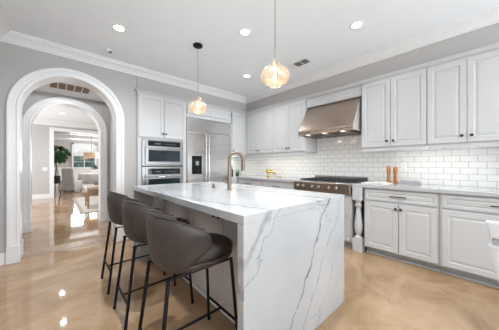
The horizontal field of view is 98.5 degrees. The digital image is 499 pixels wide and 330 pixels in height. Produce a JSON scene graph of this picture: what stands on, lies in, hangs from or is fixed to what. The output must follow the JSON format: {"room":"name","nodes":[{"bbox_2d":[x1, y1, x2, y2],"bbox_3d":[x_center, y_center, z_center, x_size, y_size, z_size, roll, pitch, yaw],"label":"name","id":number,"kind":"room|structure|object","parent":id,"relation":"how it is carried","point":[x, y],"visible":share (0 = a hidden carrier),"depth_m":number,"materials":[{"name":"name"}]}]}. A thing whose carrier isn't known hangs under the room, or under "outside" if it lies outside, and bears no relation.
{"room":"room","nodes":[
{"label":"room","id":0,"kind":"room"},
{"bbox_2d":[32,124,97,194],"bbox_3d":[-6.353,-0.197,8.445,8.100,2.750,0.150,0,0,-42],"label":"wall","id":1,"kind":"structure","parent":0,"point":[40,133],"depth_m":7.51,"materials":[{"name":"paint"}]},
{"bbox_2d":[32,194,49,198],"bbox_3d":[-8.169,1.098,6.689,2.850,0.160,0.020,0,0,-42],"label":"baseboard","id":2,"kind":"structure","parent":1,"relation":"attached to","point":[37,196],"depth_m":7.48,"materials":[{"name":"paint"}]},
{"bbox_2d":[33,119,97,129],"bbox_3d":[-5.537,-1.495,5.827,5.600,0.154,4.830,0,0,-42],"label":"trim","id":3,"kind":"structure","parent":1,"relation":"attached to","point":[36,121],"depth_m":7.86,"materials":[{"name":"paint"}]},
{"bbox_2d":[50,127,98,197],"bbox_3d":[-6.149,-0.082,8.629,2.750,2.520,0.210,0,0,-42],"label":"trim","id":4,"kind":"structure","parent":1,"relation":"attached to","point":[52,130],"depth_m":7.70,"materials":[{"name":"paint"}]},
{"bbox_2d":[22,91,109,211],"bbox_3d":[-3.472,-0.197,4.289,4.600,2.750,0.220,0,0,-42],"label":"wall","id":5,"kind":"structure","parent":0,"point":[34,97],"depth_m":4.42,"materials":[{"name":"paint"}]},
{"bbox_2d":[22,97,107,232],"bbox_3d":[-3.546,-0.052,4.201,1.262,2.460,0.272,0,0,-42],"label":"trim","id":6,"kind":"structure","parent":5,"relation":"attached to","point":[37,108],"depth_m":3.91,"materials":[{"name":"paint"}]},
{"bbox_2d":[0,41,136,252],"bbox_3d":[-2.513,-0.197,3.067,1.585,2.750,0.240,0,0,-42],"label":"wall","id":7,"kind":"structure","parent":0,"point":[16,62],"depth_m":2.87,"materials":[{"name":"paint"}]},
{"bbox_2d":[0,237,127,265],"bbox_3d":[-2.389,1.108,3.004,1.484,0.140,0.018,0,0,-42],"label":"baseboard","id":8,"kind":"structure","parent":7,"relation":"attached to","point":[2,255],"depth_m":2.53,"materials":[{"name":"paint"}]},
{"bbox_2d":[5,68,124,264],"bbox_3d":[-2.506,-0.065,3.051,1.244,2.486,0.292,0,0,-42],"label":"trim","id":9,"kind":"structure","parent":7,"relation":"attached to","point":[23,87],"depth_m":2.71,"materials":[{"name":"paint"}]},
{"bbox_2d":[34,83,103,101],"bbox_3d":[-3.053,-1.352,3.630,1.380,0.060,1.320,0,0,-42],"label":"ceiling","id":10,"kind":"structure","parent":0,"point":[92,96],"depth_m":3.97,"materials":[{"name":"paint"}]},
{"bbox_2d":[45,82,90,93],"bbox_3d":[-3.069,-1.316,3.649,0.600,0.012,0.430,0,0,-42],"label":"ceiling vent","id":11,"kind":"object","parent":10,"relation":"in","point":[60,85],"visible":0.84,"depth_m":3.63,"materials":[{"name":"white plastic"}]},
{"bbox_2d":[54,139,98,166],"bbox_3d":[-9.650,-0.197,12.912,7.000,2.750,0.100,0,0,-42],"label":"wall","id":12,"kind":"structure","parent":0,"point":[67,144],"depth_m":12.28,"materials":[{"name":"paint"}]},
{"bbox_2d":[54,167,98,185],"bbox_3d":[-9.674,0.653,12.790,6.800,1.050,0.050,0,0,-42],"label":"trim","id":13,"kind":"structure","parent":12,"relation":"attached to","point":[77,172],"depth_m":12.49,"materials":[{"name":"paint"}]},
{"bbox_2d":[54,138,98,141],"bbox_3d":[-9.637,-1.490,12.749,6.800,0.165,0.160,0,0,-42],"label":"trim","id":14,"kind":"structure","parent":12,"relation":"attached to","point":[54,138],"depth_m":12.44,"materials":[{"name":"paint"}]},
{"bbox_2d":[71,143,95,168],"bbox_3d":[-9.770,-0.522,12.716,1.240,1.480,0.150,0,0,-42],"label":"window","id":15,"kind":"structure","parent":12,"relation":"in","point":[73,144],"depth_m":12.47,"materials":[{"name":"paint"}]},
{"bbox_2d":[74,145,94,155],"bbox_3d":[-9.763,-0.863,12.709,0.980,0.642,0.020,0,0,-42],"label":"window blind","id":16,"kind":"object","parent":15,"relation":"attached to","point":[84,147],"visible":0.77,"depth_m":12.64,"materials":[{"name":"white fabric"}]},
{"bbox_2d":[110,112,112,191],"bbox_3d":[-2.503,-0.197,4.127,0.100,2.750,1.320,0,0,-42],"label":"wall","id":17,"kind":"structure","parent":0,"point":[111,120],"depth_m":4.43,"materials":[{"name":"paint"}]},
{"bbox_2d":[0,184,498,329],"bbox_3d":[-2.695,1.227,5.517,9.800,0.102,21.000,0,0,-42],"label":"floor","id":18,"kind":"structure","parent":0,"point":[65,289],"depth_m":1.99,"materials":[{"name":"stone"}]},
{"bbox_2d":[57,168,62,189],"bbox_3d":[-8.923,0.668,10.405,0.604,1.020,0.500,0,0,-40],"label":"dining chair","id":19,"kind":"object","parent":18,"relation":"on","point":[58,169],"visible":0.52,"depth_m":10.11,"materials":[{"name":"white fabric"}]},
{"bbox_2d":[54,145,71,194],"bbox_3d":[-7.603,0.184,8.500,0.834,1.995,0.952,0,0,-21],"label":"fig tree","id":20,"kind":"object","parent":18,"relation":"on","point":[59,156],"visible":0.73,"depth_m":8.41,"materials":[{"name":"green plant"}]},
{"bbox_2d":[61,169,81,191],"bbox_3d":[-7.969,0.668,9.650,0.500,1.020,0.604,0,0,-2],"label":"armchair","id":21,"kind":"object","parent":18,"relation":"on","point":[69,184],"visible":1,"depth_m":9.42,"materials":[{"name":"grey fabric"}]},
{"bbox_2d":[72,196,98,213],"bbox_3d":[-4.536,1.171,6.987,1.760,0.011,3.350,0,0,-42],"label":"area rug","id":22,"kind":"object","parent":18,"relation":"on","point":[79,202],"visible":0.39,"depth_m":6.34,"materials":[{"name":"white fabric"}]},
{"bbox_2d":[84,185,98,208],"bbox_3d":[-4.333,0.877,6.106,0.540,0.578,0.670,0,0,-42],"label":"bench","id":23,"kind":"object","parent":22,"relation":"on","point":[88,188],"visible":0.54,"depth_m":5.81,"materials":[{"name":"brown wood"}]},
{"bbox_2d":[84,185,98,189],"bbox_3d":[-4.333,0.633,6.106,0.540,0.090,0.670,0,0,-42],"label":"cushion","id":24,"kind":"object","parent":23,"relation":"on","point":[87,187],"depth_m":5.84,"materials":[{"name":"beige fabric"}]},
{"bbox_2d":[101,191,165,293],"bbox_3d":[-1.217,0.725,2.277,0.552,0.905,0.474,0,0,-42],"label":"counter stool","id":25,"kind":"object","parent":18,"relation":"on","point":[114,200],"visible":0.62,"depth_m":2.05,"materials":[{"name":"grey leather"}]},
{"bbox_2d":[113,198,193,329],"bbox_3d":[-0.791,0.725,1.806,0.552,0.905,0.474,0,0,-42],"label":"counter stool","id":26,"kind":"object","parent":18,"relation":"on","point":[134,213],"visible":0.66,"depth_m":1.58,"materials":[{"name":"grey leather"}]},
{"bbox_2d":[137,92,185,185],"bbox_3d":[-1.693,-0.001,3.970,0.840,2.358,0.699,0,0,-42],"label":"tall cabinet","id":27,"kind":"object","parent":18,"relation":"on","point":[158,118],"visible":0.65,"depth_m":3.69,"materials":[{"name":"paint"}]},
{"bbox_2d":[142,166,182,184],"bbox_3d":[-1.655,0.338,3.919,0.704,0.620,0.665,0,0,-42],"label":"wall oven","id":28,"kind":"object","parent":27,"relation":"in","point":[151,175],"visible":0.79,"depth_m":3.70,"materials":[{"name":"metal"}]},
{"bbox_2d":[142,139,182,165],"bbox_3d":[-1.655,-0.207,3.919,0.704,0.441,0.665,0,0,-42],"label":"speed oven","id":29,"kind":"object","parent":27,"relation":"in","point":[154,152],"visible":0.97,"depth_m":3.69,"materials":[{"name":"metal"}]},
{"bbox_2d":[134,42,498,114],"bbox_3d":[0.743,-1.202,2.396,2.418,0.043,5.119,0,0,-42],"label":"trim","id":30,"kind":"structure","parent":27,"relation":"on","point":[495,45],"depth_m":3.15,"materials":[{"name":"paint"}]},
{"bbox_2d":[138,210,237,329],"bbox_3d":[-0.372,0.725,1.342,0.552,0.905,0.474,0,0,-42],"label":"counter stool","id":31,"kind":"object","parent":18,"relation":"on","point":[174,247],"visible":1,"depth_m":1.14,"materials":[{"name":"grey leather"}]},
{"bbox_2d":[186,117,230,182],"bbox_3d":[-0.982,0.126,4.583,1.026,2.065,0.723,0,0,-42],"label":"refrigerator","id":32,"kind":"object","parent":18,"relation":"on","point":[208,143],"visible":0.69,"depth_m":4.28,"materials":[{"name":"metal"}]},
{"bbox_2d":[231,178,237,183],"bbox_3d":[-0.316,0.739,5.260,0.795,0.878,0.648,0,0,-42],"label":"base cabinet","id":33,"kind":"object","parent":18,"relation":"on","point":[233,180],"visible":0.07,"depth_m":4.81,"materials":[{"name":"paint"}]},
{"bbox_2d":[133,181,343,329],"bbox_3d":[-0.312,0.718,2.254,1.144,0.920,2.106,0,0,-42],"label":"kitchen island","id":34,"kind":"object","parent":18,"relation":"on","point":[287,253],"visible":0.88,"depth_m":1.50,"materials":[{"name":"stone"}]},
{"bbox_2d":[222,151,244,189],"bbox_3d":[-0.167,0.056,2.232,0.240,0.403,0.055,0,0,-11],"label":"island faucet","id":35,"kind":"object","parent":34,"relation":"on","point":[231,154],"visible":0.98,"depth_m":2.21,"materials":[{"name":"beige metal"}]},
{"bbox_2d":[238,178,262,185],"bbox_3d":[0.218,0.739,4.768,0.677,0.878,0.776,0,0,-42],"label":"base cabinet","id":36,"kind":"object","parent":18,"relation":"on","point":[253,182],"visible":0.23,"depth_m":4.53,"materials":[{"name":"paint"}]},
{"bbox_2d":[263,180,296,189],"bbox_3d":[0.748,0.739,4.182,0.677,0.878,0.796,0,0,-42],"label":"base cabinet","id":37,"kind":"object","parent":18,"relation":"on","point":[275,184],"visible":0.16,"depth_m":3.95,"materials":[{"name":"paint"}]},
{"bbox_2d":[231,175,303,181],"bbox_3d":[0.215,0.278,4.670,0.793,0.040,2.236,0,0,-42],"label":"countertop","id":38,"kind":"structure","parent":37,"relation":"on","point":[255,177],"depth_m":4.43,"materials":[{"name":"stone"}]},
{"bbox_2d":[266,169,275,176],"bbox_3d":[0.473,0.172,4.672,0.109,0.170,0.334,0,0,-34],"label":"tap","id":39,"kind":"object","parent":38,"relation":"on","point":[268,171],"visible":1,"depth_m":4.71,"materials":[{"name":"gold metal"}]},
{"bbox_2d":[294,175,367,194],"bbox_3d":[1.304,0.303,3.513,0.730,0.220,0.934,0,0,-42],"label":"rangetop","id":40,"kind":"object","parent":38,"relation":"on","point":[319,183],"visible":0.99,"depth_m":3.34,"materials":[{"name":"metal"}]},
{"bbox_2d":[302,190,363,246],"bbox_3d":[1.331,0.798,3.537,0.677,0.760,0.932,0,0,-42],"label":"base cabinet","id":41,"kind":"object","parent":18,"relation":"on","point":[349,204],"visible":0.09,"depth_m":3.04,"materials":[{"name":"paint"}]},
{"bbox_2d":[352,187,364,252],"bbox_3d":[1.498,0.739,2.950,0.116,0.878,0.124,0,0,-42],"label":"turned post","id":42,"kind":"object","parent":18,"relation":"on","point":[357,192],"visible":0.99,"depth_m":2.91,"materials":[{"name":"paint"}]},
{"bbox_2d":[364,188,440,271],"bbox_3d":[2.006,0.739,2.791,0.677,0.878,0.758,0,0,-42],"label":"base cabinet","id":43,"kind":"object","parent":18,"relation":"on","point":[401,225],"visible":0.95,"depth_m":2.55,"materials":[{"name":"paint"}]},
{"bbox_2d":[440,193,498,287],"bbox_3d":[2.565,0.739,2.172,0.677,0.878,0.901,0,0,-42],"label":"base cabinet","id":44,"kind":"object","parent":18,"relation":"on","point":[465,237],"visible":0.93,"depth_m":2.15,"materials":[{"name":"paint"}]},
{"bbox_2d":[485,220,498,281],"bbox_3d":[1.841,0.765,1.308,0.515,0.825,0.546,0,0,-42],"label":"upholstered chair","id":45,"kind":"object","parent":18,"relation":"on","point":[492,226],"visible":1,"depth_m":1.31,"materials":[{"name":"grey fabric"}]},
{"bbox_3d":[3.100,0.739,1.581,0.677,0.878,0.686,0,0,-42],"label":"base cabinet","id":46,"kind":"object","parent":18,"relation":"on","visible":0},
{"bbox_2d":[351,182,498,196],"bbox_3d":[2.497,0.278,2.249,0.660,0.040,2.528,0,0,-42],"label":"countertop","id":47,"kind":"structure","parent":46,"relation":"on","point":[462,190],"depth_m":2.41,"materials":[{"name":"stone"}]},
{"bbox_2d":[362,181,392,184],"bbox_3d":[1.788,0.244,3.025,0.230,0.025,0.330,0,0,-42],"label":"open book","id":48,"kind":"object","parent":47,"relation":"on","point":[370,182],"visible":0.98,"depth_m":2.97,"materials":[{"name":"paper"}]},
{"bbox_2d":[386,165,390,182],"bbox_3d":[2.004,0.129,3.092,0.062,0.258,0.061,0,0,-42],"label":"pepper mill","id":49,"kind":"object","parent":47,"relation":"on","point":[388,166],"visible":0.94,"depth_m":3.07,"materials":[{"name":"brown wood"}]},
{"bbox_2d":[393,166,397,182],"bbox_3d":[2.059,0.135,3.031,0.062,0.246,0.061,0,0,-42],"label":"pepper mill","id":50,"kind":"object","parent":47,"relation":"on","point":[395,169],"visible":0.96,"depth_m":3.01,"materials":[{"name":"brown wood"}]},
{"bbox_2d":[399,180,421,184],"bbox_3d":[2.113,0.232,2.837,0.180,0.052,0.225,0,0,-42],"label":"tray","id":51,"kind":"object","parent":47,"relation":"on","point":[406,182],"visible":0.99,"depth_m":2.82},
{"bbox_2d":[1,0,498,124],"bbox_3d":[-2.695,-1.622,5.517,9.800,0.100,21.000,0,0,-42],"label":"ceiling","id":52,"kind":"structure","parent":0,"point":[160,36],"depth_m":2.51,"materials":[{"name":"paint"}]},
{"bbox_2d":[54,133,98,139],"bbox_3d":[-8.423,-1.457,11.406,6.800,0.230,0.220,0,0,-42],"label":"trim","id":53,"kind":"structure","parent":52,"relation":"attached to","point":[56,135],"depth_m":10.90,"materials":[{"name":"paint"}]},
{"bbox_2d":[54,132,98,135],"bbox_3d":[-7.082,-1.457,9.922,6.800,0.230,0.220,0,0,-42],"label":"trim","id":54,"kind":"structure","parent":52,"relation":"attached to","point":[54,132],"depth_m":9.42,"materials":[{"name":"paint"}]},
{"bbox_2d":[83,136,98,157],"bbox_3d":[-7.977,-0.962,10.852,0.660,1.219,0.660,0,0,-42],"label":"chandelier","id":55,"kind":"object","parent":52,"relation":"hanging from","point":[91,154],"visible":0.87,"depth_m":10.61,"materials":[{"name":"beige metal"}]},
{"bbox_2d":[111,24,126,31],"bbox_3d":[-1.497,-1.569,2.466,0.156,0.006,0.156,0,0,-42],"label":"recessed light","id":56,"kind":"object","parent":52,"relation":"in","point":[117,27],"visible":1,"depth_m":2.45,"materials":[{"name":"white plastic"}]},
{"bbox_2d":[189,42,206,113],"bbox_3d":[-0.676,-1.121,2.813,0.235,0.899,0.235,0,0,-42],"label":"pendant light","id":57,"kind":"object","parent":52,"relation":"hanging from","point":[196,45],"visible":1,"depth_m":2.78,"materials":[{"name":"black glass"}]},
{"bbox_2d":[238,28,251,35],"bbox_3d":[-0.053,-1.569,2.540,0.156,0.006,0.156,0,0,-42],"label":"recessed light","id":58,"kind":"object","parent":52,"relation":"in","point":[243,31],"visible":1,"depth_m":2.53,"materials":[{"name":"white plastic"}]},
{"bbox_2d":[261,59,289,87],"bbox_3d":[0.215,-1.117,1.812,0.242,0.909,0.242,0,0,-42],"label":"pendant light","id":59,"kind":"object","parent":52,"relation":"hanging from","point":[274,65],"visible":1,"depth_m":1.78,"materials":[{"name":"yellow glass"}]},
{"bbox_2d":[287,57,312,68],"bbox_3d":[0.773,-1.567,3.321,0.180,0.008,0.350,0,0,-42],"label":"ceiling vent","id":60,"kind":"object","parent":52,"relation":"in","point":[305,60],"visible":1,"depth_m":3.31,"materials":[{"name":"white plastic"}]},
{"bbox_2d":[349,20,364,29],"bbox_3d":[1.207,-1.569,2.412,0.156,0.006,0.156,0,0,-42],"label":"recessed light","id":61,"kind":"object","parent":52,"relation":"in","point":[357,24],"visible":1,"depth_m":2.40,"materials":[{"name":"white plastic"}]},
{"bbox_2d":[137,23,498,111],"bbox_3d":[0.683,-1.398,2.741,2.710,0.348,5.750,0,0,-42],"label":"wall","id":62,"kind":"structure","parent":0,"point":[488,35],"depth_m":3.23,"materials":[{"name":"paint"}]},
{"bbox_2d":[0,0,498,103],"bbox_3d":[1.285,-1.514,0.717,3.867,0.115,8.340,0,0,-42],"label":"trim","id":63,"kind":"structure","parent":62,"relation":"attached to","point":[489,17],"depth_m":2.94,"materials":[{"name":"paint"}]},
{"bbox_3d":[1.692,-0.197,3.720,0.100,2.750,5.850,0,0,-42],"label":"wall","id":64,"kind":"structure","parent":0,"visible":0},
{"bbox_2d":[241,96,498,187],"bbox_3d":[1.685,-0.463,3.646,0.010,1.439,5.750,0,0,-42],"label":"wall","id":65,"kind":"structure","parent":64,"relation":"attached to","point":[343,155],"depth_m":3.26,"materials":[{"name":"tile"}]},
{"bbox_2d":[246,107,273,156],"bbox_3d":[0.336,-0.687,4.816,0.419,0.986,0.824,0,0,-42],"label":"upper cabinet","id":66,"kind":"object","parent":65,"relation":"attached to","point":[259,125],"visible":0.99,"depth_m":4.68,"materials":[{"name":"paint"}]},
{"bbox_2d":[273,99,316,155],"bbox_3d":[0.869,-0.687,4.226,0.419,0.986,0.758,0,0,-42],"label":"upper cabinet","id":67,"kind":"object","parent":65,"relation":"attached to","point":[288,118],"visible":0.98,"depth_m":4.06,"materials":[{"name":"paint"}]},
{"bbox_2d":[306,85,361,107],"bbox_3d":[1.342,-1.099,3.502,0.026,0.163,0.944,0,0,-42],"label":"valance","id":68,"kind":"object","parent":67,"relation":"attached to","point":[353,92],"visible":0.91,"depth_m":3.45,"materials":[{"name":"paint"}]},
{"bbox_2d":[298,97,361,138],"bbox_3d":[1.355,-0.750,3.536,0.627,0.529,0.910,0,0,-42],"label":"range hood","id":69,"kind":"object","parent":65,"relation":"attached to","point":[341,118],"visible":0.96,"depth_m":3.34,"materials":[{"name":"metal"}]},
{"bbox_2d":[362,67,426,151],"bbox_3d":[2.007,-0.687,2.967,0.419,0.986,0.736,0,0,-42],"label":"upper cabinet","id":70,"kind":"object","parent":65,"relation":"attached to","point":[394,108],"visible":0.99,"depth_m":2.80,"materials":[{"name":"paint"}]},
{"bbox_2d":[401,163,406,170],"bbox_3d":[2.198,0.030,3.065,0.007,0.115,0.070,0,0,-42],"label":"wall outlet","id":71,"kind":"object","parent":65,"relation":"attached to","point":[403,165],"visible":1,"depth_m":3.06,"materials":[{"name":"white plastic"}]},
{"bbox_2d":[427,48,498,148],"bbox_3d":[2.500,-0.687,2.421,0.419,0.986,0.727,0,0,-42],"label":"upper cabinet","id":72,"kind":"object","parent":65,"relation":"attached to","point":[463,93],"visible":1,"depth_m":2.34,"materials":[{"name":"paint"}]},
{"bbox_3d":[-1.278,-0.197,4.911,2.710,2.750,0.100,0,0,-42],"label":"wall","id":73,"kind":"structure","parent":0,"visible":0},
{"bbox_2d":[186,102,230,123],"bbox_3d":[-1.004,-1.047,4.615,1.044,0.266,0.665,0,0,-42],"label":"upper cabinet","id":74,"kind":"object","parent":73,"relation":"attached to","point":[212,114],"visible":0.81,"depth_m":4.38,"materials":[{"name":"paint"}]},
{"bbox_2d":[231,156,240,174],"bbox_3d":[-0.540,0.015,5.504,0.800,0.484,0.010,0,0,-42],"label":"wall","id":75,"kind":"structure","parent":73,"relation":"attached to","point":[235,161],"depth_m":5.67,"materials":[{"name":"tile"}]},
{"bbox_2d":[231,112,246,156],"bbox_3d":[-0.434,-0.687,5.118,0.440,0.986,0.701,0,0,-42],"label":"upper cabinet","id":76,"kind":"object","parent":73,"relation":"attached to","point":[238,120],"visible":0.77,"depth_m":4.86,"materials":[{"name":"paint"}]},
{"label":"outside","id":77,"kind":"structure","parent":0,"visible":0},
{"bbox_2d":[74,150,94,166],"bbox_3d":[-13.010,0.217,16.516,10.688,3.316,3.353,0,0,-42],"label":"hedge","id":78,"kind":"object","parent":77,"point":[78,160],"visible":0.04,"depth_m":15.91,"materials":[{"name":"green plant"}]},
{"bbox_3d":[-7.836,0.818,10.980,0.700,0.720,0.700,0,0,-42],"label":"dining table","id":79,"kind":"object","parent":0,"visible":0},
{"bbox_2d":[78,173,98,183],"bbox_3d":[-7.849,0.671,10.995,1.535,0.456,1.516,0,0,-42],"label":"tablecloth","id":80,"kind":"object","parent":79,"relation":"on","point":[89,178],"visible":0.51,"depth_m":10.30,"materials":[{"name":"grey fabric"}]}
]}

